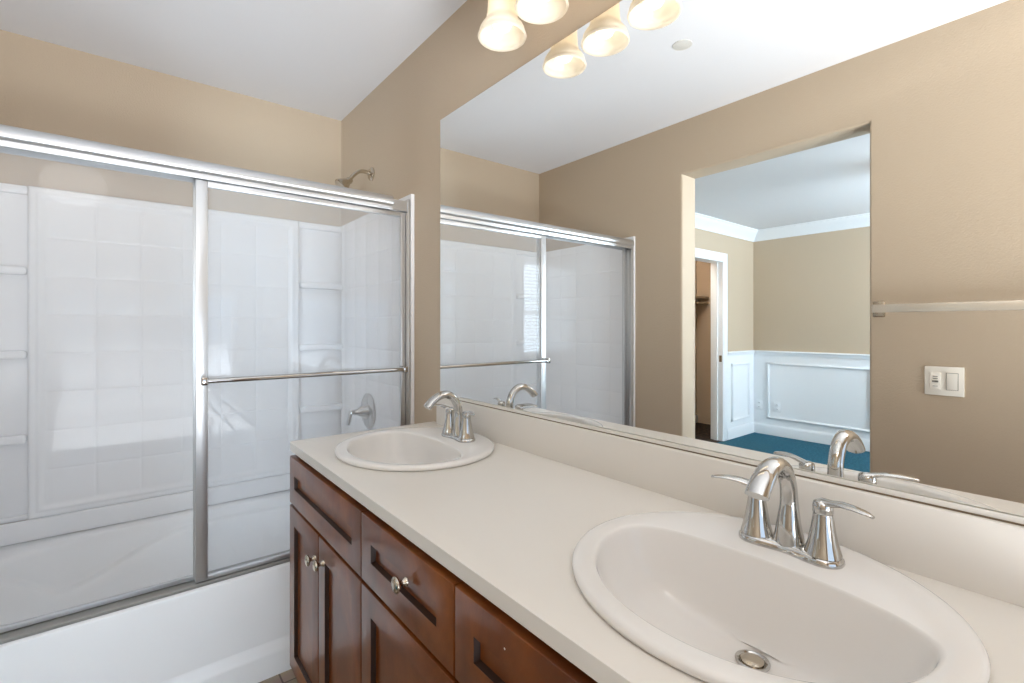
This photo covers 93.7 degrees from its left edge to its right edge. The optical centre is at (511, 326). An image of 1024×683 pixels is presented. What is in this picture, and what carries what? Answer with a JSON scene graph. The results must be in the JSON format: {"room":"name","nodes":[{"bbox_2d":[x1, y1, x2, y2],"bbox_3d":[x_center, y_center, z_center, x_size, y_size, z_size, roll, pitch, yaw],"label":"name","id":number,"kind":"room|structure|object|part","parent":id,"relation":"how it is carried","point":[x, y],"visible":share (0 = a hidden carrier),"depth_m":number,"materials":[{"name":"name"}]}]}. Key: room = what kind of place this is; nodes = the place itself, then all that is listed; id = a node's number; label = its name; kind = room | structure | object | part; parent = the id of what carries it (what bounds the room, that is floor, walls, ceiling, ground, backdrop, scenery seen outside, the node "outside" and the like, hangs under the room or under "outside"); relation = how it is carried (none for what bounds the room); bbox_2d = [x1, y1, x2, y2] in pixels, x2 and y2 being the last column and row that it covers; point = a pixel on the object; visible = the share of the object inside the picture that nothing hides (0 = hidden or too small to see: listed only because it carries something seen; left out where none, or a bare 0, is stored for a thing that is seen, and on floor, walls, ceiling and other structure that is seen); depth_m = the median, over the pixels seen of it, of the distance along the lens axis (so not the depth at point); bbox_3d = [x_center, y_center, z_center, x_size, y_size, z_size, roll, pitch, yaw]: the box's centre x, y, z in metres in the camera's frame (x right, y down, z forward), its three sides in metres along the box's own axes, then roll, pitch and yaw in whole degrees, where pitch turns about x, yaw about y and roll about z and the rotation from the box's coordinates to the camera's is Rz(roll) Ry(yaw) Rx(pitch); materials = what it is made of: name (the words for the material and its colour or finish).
{"room":"bathroom","nodes":[
{"label":"bathroom","id":0,"kind":"room"},
{"bbox_2d":[0,29,340,524],"bbox_3d":[-1.641,0.021,2.351,1.562,2.440,0.120,0,0,-39],"label":"wall","id":1,"kind":"structure","parent":0,"point":[47,87],"depth_m":2.24,"materials":[{"name":"beige paint"}]},
{"bbox_2d":[0,0,466,120],"bbox_3d":[-0.409,-1.239,0.794,1.834,0.080,4.090,0,0,-39],"label":"ceiling","id":2,"kind":"structure","parent":0,"point":[319,57],"depth_m":1.98,"materials":[{"name":"white paint"}]},
{"bbox_2d":[259,669,297,682],"bbox_3d":[-0.415,1.271,0.802,1.834,0.060,4.070,0,0,-39],"label":"floor","id":3,"kind":"structure","parent":0,"point":[288,676],"depth_m":1.69,"materials":[{"name":"brown tile"}]},
{"bbox_2d":[0,489,291,682],"bbox_3d":[-1.290,1.054,1.914,1.554,0.375,0.884,0,0,-39],"label":"bathtub","id":4,"kind":"object","parent":3,"relation":"on","point":[236,629],"visible":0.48,"depth_m":1.72,"materials":[{"name":"white"}]},
{"bbox_2d":[0,183,413,546],"bbox_3d":[-1.315,0.145,1.946,1.558,1.439,0.909,0,0,-39],"label":"tub surround","id":5,"kind":"object","parent":4,"relation":"on","point":[96,291],"visible":0.82,"depth_m":2.21,"materials":[{"name":"white plastic"}]},
{"bbox_2d":[0,434,26,445],"bbox_3d":[-2.070,0.453,1.862,0.264,0.034,0.053,0,0,-39],"label":"shelf","id":6,"kind":"object","parent":5,"relation":"attached to","point":[5,439],"depth_m":1.91,"materials":[{"name":"white"}]},
{"bbox_2d":[0,350,26,359],"bbox_3d":[-2.070,0.113,1.862,0.264,0.034,0.053,0,0,-39],"label":"shelf","id":7,"kind":"object","parent":5,"relation":"attached to","point":[4,354],"depth_m":1.91,"materials":[{"name":"white plastic"}]},
{"bbox_2d":[0,265,26,274],"bbox_3d":[-2.070,-0.227,1.862,0.264,0.034,0.053,0,0,-39],"label":"shelf","id":8,"kind":"object","parent":5,"relation":"attached to","point":[4,269],"depth_m":1.91,"materials":[{"name":"white"}]},
{"bbox_3d":[-1.570,0.106,2.287,1.043,1.360,0.054,0,0,-39],"label":"panel","id":9,"kind":"part","parent":5,"relation":"part of","materials":[{"name":"white plastic"}]},
{"bbox_2d":[299,403,342,413],"bbox_3d":[-1.060,0.453,2.675,0.235,0.034,0.053,0,0,-39],"label":"shelf","id":10,"kind":"object","parent":5,"relation":"attached to","point":[304,408],"depth_m":2.66,"materials":[{"name":"white plastic"}]},
{"bbox_2d":[299,344,342,350],"bbox_3d":[-1.060,0.113,2.675,0.235,0.034,0.053,0,0,-39],"label":"shelf","id":11,"kind":"object","parent":5,"relation":"attached to","point":[302,347],"depth_m":2.65,"materials":[{"name":"white plastic"}]},
{"bbox_2d":[299,282,342,289],"bbox_3d":[-1.060,-0.227,2.675,0.235,0.034,0.053,0,0,-39],"label":"shelf","id":12,"kind":"object","parent":5,"relation":"attached to","point":[302,285],"depth_m":2.66,"materials":[{"name":"white"}]},
{"bbox_2d":[346,393,375,428],"bbox_3d":[-0.768,0.426,2.392,0.113,0.180,0.180,0,0,-39],"label":"shower valve","id":13,"kind":"object","parent":5,"relation":"attached to","point":[367,411],"visible":1,"depth_m":2.38,"materials":[{"name":"silver metal"}]},
{"bbox_3d":[-0.800,0.448,2.368,0.034,0.076,0.032,0,0,-39],"label":"lever","id":14,"kind":"part","parent":13,"relation":"part of","materials":[{"name":"silver metal"}]},
{"bbox_3d":[-0.768,0.426,2.392,0.084,0.080,0.080,0,0,-39],"label":"valve stem","id":15,"kind":"part","parent":13,"relation":"part of","materials":[{"name":"silver metal"}]},
{"bbox_3d":[-0.699,0.145,2.409,0.016,1.438,0.859,0,0,-39],"label":"panel","id":16,"kind":"part","parent":5,"relation":"part of","materials":[{"name":"white plastic"}]},
{"bbox_2d":[290,455,597,682],"bbox_3d":[-0.012,0.827,1.106,0.576,0.829,1.679,0,0,-39],"label":"vanity cabinet","id":17,"kind":"object","parent":3,"relation":"on","point":[368,605],"visible":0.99,"depth_m":1.04,"materials":[{"name":"brown wood"}]},
{"bbox_3d":[-0.637,0.859,1.484,0.020,0.535,0.303,0,0,-39],"label":"door","id":18,"kind":"part","parent":17,"relation":"part of","materials":[{"name":"brown wood"}]},
{"bbox_3d":[-0.576,0.665,1.369,0.028,0.032,0.032,0,0,-39],"label":"knob","id":19,"kind":"part","parent":17,"relation":"part of","materials":[{"name":"silver metal"}]},
{"bbox_3d":[-0.529,0.651,1.312,0.028,0.032,0.032,0,0,-39],"label":"knob","id":20,"kind":"part","parent":17,"relation":"part of","materials":[{"name":"silver metal"}]},
{"bbox_3d":[-0.538,0.505,1.360,0.020,0.154,0.620,0,0,-39],"label":"false drawer","id":21,"kind":"part","parent":17,"relation":"part of","materials":[{"name":"brown wood"}]},
{"bbox_3d":[-0.442,0.859,1.240,0.020,0.535,0.313,0,0,-39],"label":"door","id":22,"kind":"part","parent":17,"relation":"part of","materials":[{"name":"brown wood"}]},
{"bbox_3d":[-0.216,0.494,0.922,0.028,0.032,0.032,0,0,-39],"label":"knob","id":23,"kind":"part","parent":17,"relation":"part of","materials":[{"name":"silver metal"}]},
{"bbox_3d":[-0.215,0.721,0.959,0.020,0.260,0.401,0,0,-39],"label":"drawer","id":24,"kind":"part","parent":17,"relation":"part of","materials":[{"name":"brown wood"}]},
{"bbox_3d":[-0.215,0.505,0.959,0.020,0.154,0.401,0,0,-39],"label":"drawer","id":25,"kind":"part","parent":17,"relation":"part of","materials":[{"name":"brown wood"}]},
{"bbox_3d":[0.115,0.505,0.548,0.020,0.154,0.646,0,0,-39],"label":"false drawer","id":26,"kind":"part","parent":17,"relation":"part of","materials":[{"name":"brown wood"}]},
{"bbox_2d":[290,398,1023,682],"bbox_3d":[0.021,0.343,1.089,0.551,0.135,1.761,0,0,-39],"label":"countertop","id":27,"kind":"structure","parent":17,"relation":"on","point":[509,523],"depth_m":0.87,"materials":[{"name":"white stone"}]},
{"bbox_2d":[334,427,493,471],"bbox_3d":[-0.304,0.441,1.516,0.479,0.146,0.523,0,0,-39],"label":"sink","id":28,"kind":"object","parent":27,"relation":"in","point":[411,449],"visible":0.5,"depth_m":1.58,"materials":[{"name":"white ceramic"}]},
{"bbox_2d":[423,391,474,442],"bbox_3d":[-0.195,0.289,1.580,0.169,0.163,0.188,0,0,3],"label":"faucet","id":29,"kind":"object","parent":28,"relation":"on","point":[457,427],"visible":1,"depth_m":1.56,"materials":[{"name":"silver metal"}]},
{"bbox_3d":[-0.240,0.276,1.652,0.081,0.018,0.023,0,0,30],"label":"lever","id":30,"kind":"part","parent":29,"relation":"part of","materials":[{"name":"silver metal"}]},
{"bbox_3d":[-0.216,0.286,1.563,0.153,0.157,0.050,0,0,-39],"label":"spout","id":31,"kind":"part","parent":29,"relation":"part of","materials":[{"name":"silver metal"}]},
{"bbox_3d":[-0.211,0.326,1.633,0.052,0.064,0.052,0,0,-39],"label":"handle","id":32,"kind":"part","parent":29,"relation":"part of","materials":[{"name":"silver metal"}]},
{"bbox_3d":[-0.179,0.364,1.593,0.058,0.014,0.160,0,0,-39],"label":"deck plate","id":33,"kind":"part","parent":29,"relation":"part of","materials":[{"name":"silver metal"}]},
{"bbox_3d":[-0.147,0.326,1.553,0.052,0.064,0.052,0,0,-39],"label":"handle","id":34,"kind":"part","parent":29,"relation":"part of","materials":[{"name":"silver metal"}]},
{"bbox_3d":[-0.135,0.276,1.522,0.023,0.018,0.081,0,0,-18],"label":"lever","id":35,"kind":"part","parent":29,"relation":"part of","materials":[{"name":"silver metal"}]},
{"bbox_2d":[572,511,990,682],"bbox_3d":[0.342,0.441,0.713,0.479,0.146,0.523,0,0,-39],"label":"sink","id":36,"kind":"object","parent":27,"relation":"in","point":[714,605],"visible":0.96,"depth_m":0.72,"materials":[{"name":"white ceramic"}]},
{"bbox_2d":[711,456,874,569],"bbox_3d":[0.444,0.289,0.785,0.169,0.163,0.188,0,0,3],"label":"faucet","id":37,"kind":"object","parent":36,"relation":"on","point":[821,549],"visible":1,"depth_m":0.77,"materials":[{"name":"silver metal"}]},
{"bbox_3d":[0.399,0.276,0.857,0.081,0.018,0.023,0,0,30],"label":"lever","id":38,"kind":"part","parent":37,"relation":"part of","materials":[{"name":"silver metal"}]},
{"bbox_3d":[0.428,0.326,0.838,0.052,0.064,0.052,0,0,-39],"label":"handle","id":39,"kind":"part","parent":37,"relation":"part of","materials":[{"name":"silver metal"}]},
{"bbox_3d":[0.423,0.286,0.768,0.153,0.157,0.050,0,0,-39],"label":"spout","id":40,"kind":"part","parent":37,"relation":"part of","materials":[{"name":"silver metal"}]},
{"bbox_3d":[0.460,0.364,0.798,0.058,0.014,0.160,0,0,-39],"label":"deck plate","id":41,"kind":"part","parent":37,"relation":"part of","materials":[{"name":"silver metal"}]},
{"bbox_3d":[0.492,0.326,0.758,0.052,0.064,0.052,0,0,-39],"label":"handle","id":42,"kind":"part","parent":37,"relation":"part of","materials":[{"name":"silver metal"}]},
{"bbox_3d":[0.504,0.276,0.727,0.023,0.018,0.081,0,0,-18],"label":"lever","id":43,"kind":"part","parent":37,"relation":"part of","materials":[{"name":"silver metal"}]},
{"bbox_2d":[341,0,621,423],"bbox_3d":[0.259,0.021,1.331,0.120,2.440,4.090,0,0,-39],"label":"wall","id":44,"kind":"structure","parent":0,"point":[394,131],"depth_m":2.01,"materials":[{"name":"beige paint"}]},
{"bbox_2d":[0,124,409,644],"bbox_3d":[-1.049,0.157,1.615,1.525,1.417,0.089,0,0,-39],"label":"shower door frame","id":45,"kind":"object","parent":44,"relation":"attached to","point":[13,140],"visible":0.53,"depth_m":1.54,"materials":[{"name":"silver metal"}]},
{"bbox_2d":[0,178,407,632],"bbox_3d":[-1.036,0.161,1.599,1.482,1.381,0.096,0,0,-39],"label":"door","id":46,"kind":"structure","parent":45,"relation":"in","point":[202,381],"depth_m":1.61,"materials":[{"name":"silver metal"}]},
{"bbox_3d":[-1.348,0.844,1.398,0.700,0.014,0.016,0,0,-39],"label":"rail","id":47,"kind":"part","parent":46,"relation":"part of","materials":[{"name":"silver metal"}]},
{"bbox_3d":[-0.754,0.844,1.839,0.702,0.014,0.016,0,0,-39],"label":"rail","id":48,"kind":"part","parent":46,"relation":"part of","materials":[{"name":"silver metal"}]},
{"bbox_3d":[-0.754,-0.481,1.839,0.702,0.020,0.020,0,0,-39],"label":"rail","id":49,"kind":"part","parent":46,"relation":"part of","materials":[{"name":"silver metal"}]},
{"bbox_2d":[335,167,374,187],"bbox_3d":[-0.785,-0.734,2.386,0.184,0.154,0.076,0,0,-39],"label":"shower head","id":50,"kind":"object","parent":44,"relation":"attached to","point":[345,182],"visible":0.9,"depth_m":2.38,"materials":[{"name":"silver metal"}]},
{"bbox_3d":[-0.764,-0.756,2.404,0.118,0.073,0.019,0,0,-39],"label":"shower arm","id":51,"kind":"part","parent":50,"relation":"part of","materials":[{"name":"silver metal"}]},
{"bbox_2d":[478,0,568,51],"bbox_3d":[0.153,-0.978,1.204,0.202,0.293,0.744,0,0,-39],"label":"vanity light","id":52,"kind":"object","parent":44,"relation":"attached to","point":[502,30],"visible":1,"depth_m":1.33,"materials":[{"name":"white glass"}]},
{"bbox_3d":[-0.028,-0.911,1.381,0.141,0.160,0.141,0,0,-39],"label":"lamp shade","id":53,"kind":"part","parent":52,"relation":"part of","materials":[{"name":"beige glass"}]},
{"bbox_3d":[-0.028,-0.907,1.381,0.059,0.117,0.059,0,0,-39],"label":"bulb","id":54,"kind":"part","parent":52,"relation":"part of","materials":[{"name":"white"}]},
{"bbox_3d":[0.077,-0.907,1.250,0.059,0.117,0.059,0,0,-39],"label":"bulb","id":55,"kind":"part","parent":52,"relation":"part of","materials":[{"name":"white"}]},
{"bbox_3d":[0.077,-0.911,1.250,0.141,0.160,0.141,0,0,-39],"label":"lamp shade","id":56,"kind":"part","parent":52,"relation":"part of","materials":[{"name":"beige glass"}]},
{"bbox_2d":[436,398,1023,607],"bbox_3d":[0.244,0.330,1.235,0.021,0.110,1.709,0,0,-39],"label":"backsplash","id":57,"kind":"structure","parent":44,"relation":"attached to","point":[981,555],"depth_m":0.84,"materials":[{"name":"white stone"}]},
{"bbox_2d":[440,0,1023,525],"bbox_3d":[0.249,-0.272,1.236,0.013,1.094,1.704,0,0,-39],"label":"vanity mirror","id":58,"kind":"object","parent":44,"relation":"attached to","point":[747,232],"visible":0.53,"depth_m":0.94,"materials":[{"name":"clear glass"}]}
]}

